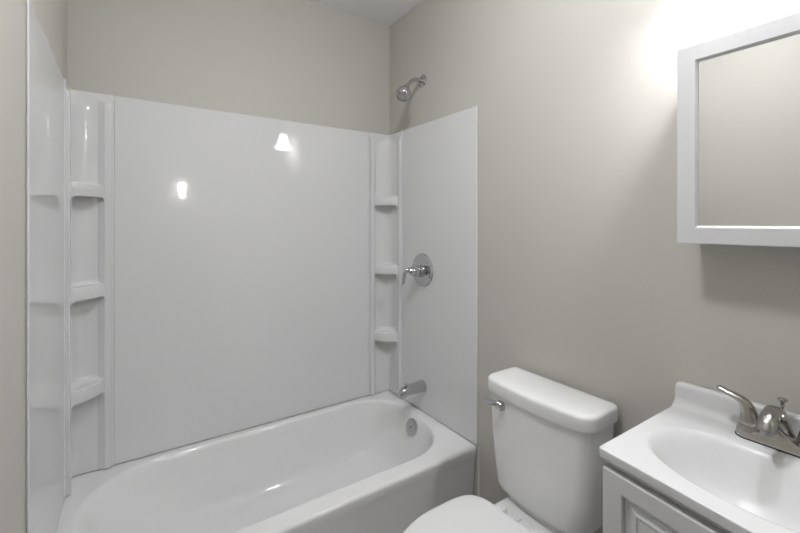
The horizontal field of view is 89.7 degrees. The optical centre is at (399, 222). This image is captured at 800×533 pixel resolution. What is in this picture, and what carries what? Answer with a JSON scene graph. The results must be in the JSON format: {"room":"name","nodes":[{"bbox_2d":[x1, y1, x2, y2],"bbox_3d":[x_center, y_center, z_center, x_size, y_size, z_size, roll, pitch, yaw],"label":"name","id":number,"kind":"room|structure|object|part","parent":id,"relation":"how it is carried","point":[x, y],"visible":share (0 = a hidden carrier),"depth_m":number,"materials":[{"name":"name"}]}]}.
{"room":"bathroom","nodes":[
{"label":"bathroom","id":0,"kind":"room"},
{"bbox_2d":[0,0,66,532],"bbox_3d":[0.160,0.084,-0.687,0.100,2.530,5.400,0,0,-34],"label":"wall","id":1,"kind":"structure","parent":0,"point":[51,15],"depth_m":0.85,"materials":[{"name":"beige paint"}]},
{"bbox_2d":[26,0,63,532],"bbox_3d":[-1.048,0.236,1.201,0.006,1.523,0.618,0,0,-34],"label":"surround panel","id":2,"kind":"object","parent":1,"relation":"attached to","point":[44,77],"visible":1,"depth_m":1.12,"materials":[{"name":"white plastic"}]},
{"bbox_2d":[67,0,388,474],"bbox_3d":[-0.713,0.084,2.041,1.700,2.530,0.100,0,0,-34],"label":"wall","id":3,"kind":"structure","parent":0,"point":[302,61],"depth_m":1.94,"materials":[{"name":"beige paint"}]},
{"bbox_2d":[64,79,113,497],"bbox_3d":[-1.203,0.236,1.560,0.149,1.523,0.149,0,0,-34],"label":"corner shelf","id":4,"kind":"object","parent":3,"relation":"attached to","point":[88,116],"visible":1,"depth_m":1.60,"materials":[{"name":"white plastic"}]},
{"bbox_3d":[-1.217,0.645,1.563,0.114,0.108,0.114,0,0,-34],"label":"shelf","id":5,"kind":"part","parent":4,"relation":"part of","materials":[{"name":"white plastic"}]},
{"bbox_3d":[-1.217,0.260,1.563,0.114,0.104,0.114,0,0,-34],"label":"shelf","id":6,"kind":"part","parent":4,"relation":"part of","materials":[{"name":"white plastic"}]},
{"bbox_3d":[-1.217,-0.137,1.563,0.114,0.107,0.114,0,0,-34],"label":"shelf","id":7,"kind":"part","parent":4,"relation":"part of","materials":[{"name":"white plastic"}]},
{"bbox_2d":[114,96,367,463],"bbox_3d":[-0.683,0.236,1.996,1.200,1.523,0.006,0,0,-34],"label":"surround panel","id":8,"kind":"object","parent":3,"relation":"attached to","point":[241,240],"visible":1,"depth_m":1.91,"materials":[{"name":"white plastic"}]},
{"bbox_2d":[368,131,402,396],"bbox_3d":[-0.084,0.236,2.314,0.149,1.523,0.149,0,0,-34],"label":"corner shelf","id":9,"kind":"object","parent":3,"relation":"attached to","point":[385,152],"visible":1,"depth_m":2.34,"materials":[{"name":"white plastic"}]},
{"bbox_3d":[-0.081,0.645,2.328,0.114,0.108,0.114,0,0,-34],"label":"shelf","id":10,"kind":"part","parent":9,"relation":"part of","materials":[{"name":"white plastic"}]},
{"bbox_3d":[-0.081,0.260,2.328,0.114,0.104,0.114,0,0,-34],"label":"shelf","id":11,"kind":"part","parent":9,"relation":"part of","materials":[{"name":"white plastic"}]},
{"bbox_3d":[-0.081,-0.137,2.328,0.114,0.107,0.114,0,0,-34],"label":"shelf","id":12,"kind":"part","parent":9,"relation":"part of","materials":[{"name":"white plastic"}]},
{"bbox_2d":[309,0,423,25],"bbox_3d":[0.824,-1.231,-0.240,1.700,0.100,5.600,0,0,-34],"label":"ceiling","id":13,"kind":"structure","parent":0,"point":[385,12],"depth_m":2.21,"materials":[{"name":"white paint"}]},
{"bbox_2d":[389,0,799,532],"bbox_3d":[1.487,0.084,0.207,0.100,2.530,5.400,0,0,-34],"label":"wall","id":14,"kind":"structure","parent":0,"point":[585,282],"depth_m":1.36,"materials":[{"name":"beige paint"}]},
{"bbox_2d":[396,74,425,101],"bbox_3d":[0.057,-0.707,2.085,0.181,0.169,0.081,0,0,-39],"label":"shower fixture","id":15,"kind":"object","parent":14,"relation":"attached to","point":[403,93],"visible":1,"depth_m":2.05,"materials":[{"name":"silver metal"}]},
{"bbox_3d":[0.012,-0.640,2.042,0.048,0.034,0.052,0,0,-34],"label":"nozzle plate","id":16,"kind":"part","parent":15,"relation":"part of","materials":[{"name":"silver metal"}]},
{"bbox_3d":[0.072,-0.733,2.111,0.121,0.074,0.025,0,0,-36],"label":"arm","id":17,"kind":"part","parent":15,"relation":"part of","materials":[{"name":"silver metal"}]},
{"bbox_2d":[403,106,476,444],"bbox_3d":[0.182,0.236,2.048,0.006,1.523,0.588,0,0,-34],"label":"surround panel","id":18,"kind":"object","parent":14,"relation":"attached to","point":[440,155],"visible":0.8,"depth_m":2.00,"materials":[{"name":"white plastic"}]},
{"bbox_2d":[397,380,425,399],"bbox_3d":[0.056,0.865,2.089,0.157,0.076,0.062,0,0,-34],"label":"tub spout","id":19,"kind":"object","parent":18,"relation":"attached to","point":[419,386],"visible":1,"depth_m":2.07,"materials":[{"name":"silver metal"}]},
{"bbox_2d":[402,253,432,286],"bbox_3d":[0.072,0.249,2.096,0.122,0.176,0.176,0,0,-34],"label":"shower valve","id":20,"kind":"object","parent":18,"relation":"attached to","point":[422,268],"visible":1,"depth_m":2.09,"materials":[{"name":"silver metal"}]},
{"bbox_3d":[0.046,0.277,2.090,0.075,0.087,0.029,0,0,-24],"label":"lever","id":21,"kind":"part","parent":20,"relation":"part of","materials":[{"name":"silver metal"}]},
{"bbox_2d":[477,447,478,495],"bbox_3d":[0.351,1.177,1.801,0.003,0.345,0.011,0,0,-34],"label":"trim","id":22,"kind":"structure","parent":14,"relation":"attached to","point":[477,447],"depth_m":1.80,"materials":[{"name":"white paint"}]},
{"bbox_2d":[671,381,799,436],"bbox_3d":[0.900,0.480,0.947,0.044,0.065,0.452,0,0,-34],"label":"backsplash","id":23,"kind":"structure","parent":14,"relation":"attached to","point":[709,403],"depth_m":1.06,"materials":[{"name":"white ceramic"}]},
{"bbox_2d":[677,11,799,246],"bbox_3d":[0.885,-0.202,0.921,0.100,0.510,0.406,0,0,-34],"label":"medicine cabinet","id":24,"kind":"object","parent":14,"relation":"attached to","point":[738,92],"visible":1,"depth_m":0.96,"materials":[{"name":"white paint"}]},
{"bbox_2d":[699,34,799,225],"bbox_3d":[0.853,-0.202,0.899,0.004,0.419,0.315,0,0,-34],"label":"mirror","id":25,"kind":"object","parent":24,"relation":"attached to","point":[749,91],"depth_m":0.94,"materials":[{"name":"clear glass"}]},
{"bbox_3d":[0.824,1.399,-0.240,1.700,0.100,5.600,0,0,-34],"label":"floor","id":26,"kind":"structure","parent":0,"visible":0},
{"bbox_2d":[56,390,476,532],"bbox_3d":[-0.479,1.175,1.692,1.494,0.347,0.734,0,0,-34],"label":"bathtub","id":27,"kind":"object","parent":26,"relation":"on","point":[376,463],"visible":0.94,"depth_m":1.77,"materials":[{"name":"white ceramic"}]},
{"bbox_3d":[0.063,1.060,2.088,0.041,0.084,0.086,0,0,-34],"label":"overflow plate","id":28,"kind":"part","parent":27,"relation":"part of","materials":[{"name":"silver metal"}]},
{"bbox_2d":[403,367,617,532],"bbox_3d":[0.288,0.959,1.248,0.702,0.780,0.427,0,0,-34],"label":"toilet","id":29,"kind":"object","parent":26,"relation":"on","point":[548,434],"visible":0.98,"depth_m":1.29,"materials":[{"name":"white ceramic"}]},
{"bbox_3d":[0.184,0.965,1.178,0.452,0.026,0.378,0,0,-34],"label":"seat lid","id":30,"kind":"part","parent":29,"relation":"part of","materials":[{"name":"white plastic"}]},
{"bbox_3d":[0.328,0.645,1.450,0.077,0.022,0.017,0,0,44],"label":"lever handle","id":31,"kind":"part","parent":29,"relation":"part of","materials":[{"name":"silver metal"}]},
{"bbox_3d":[0.499,0.799,1.390,0.176,0.348,0.412,0,0,-34],"label":"tank","id":32,"kind":"part","parent":29,"relation":"part of","materials":[{"name":"white ceramic"}]},
{"bbox_3d":[0.498,0.596,1.389,0.196,0.053,0.427,0,0,-34],"label":"tank lid","id":33,"kind":"part","parent":29,"relation":"part of","materials":[{"name":"white ceramic"}]},
{"bbox_2d":[603,460,730,532],"bbox_3d":[0.712,0.941,0.822,0.491,0.817,0.439,0,0,-34],"label":"vanity cabinet","id":34,"kind":"object","parent":26,"relation":"on","point":[630,505],"visible":0.3,"depth_m":0.83,"materials":[{"name":"white paint"}]},
{"bbox_2d":[599,381,799,532],"bbox_3d":[0.725,0.540,0.829,0.466,0.184,0.452,0,0,-34],"label":"sink","id":35,"kind":"object","parent":34,"relation":"in","point":[690,451],"visible":0.98,"depth_m":0.91,"materials":[{"name":"white ceramic"}]},
{"bbox_2d":[716,385,799,457],"bbox_3d":[0.865,0.458,0.918,0.164,0.102,0.182,0,0,8],"label":"faucet","id":36,"kind":"object","parent":35,"relation":"on","point":[772,428],"visible":1,"depth_m":0.90,"materials":[{"name":"silver metal"}]},
{"bbox_3d":[0.822,0.443,0.979,0.041,0.070,0.087,0,0,-34],"label":"lever","id":37,"kind":"part","parent":36,"relation":"part of","materials":[{"name":"silver metal"}]},
{"bbox_3d":[0.835,0.487,0.960,0.051,0.020,0.051,0,0,-34],"label":"handle","id":38,"kind":"part","parent":36,"relation":"part of","materials":[{"name":"silver metal"}]},
{"bbox_3d":[0.834,0.453,0.897,0.129,0.090,0.072,0,0,-34],"label":"spout","id":39,"kind":"part","parent":36,"relation":"part of","materials":[{"name":"silver metal"}]},
{"bbox_3d":[0.888,0.416,0.934,0.019,0.018,0.019,0,0,-34],"label":"rod knob","id":40,"kind":"part","parent":36,"relation":"part of","materials":[{"name":"silver metal"}]}
]}

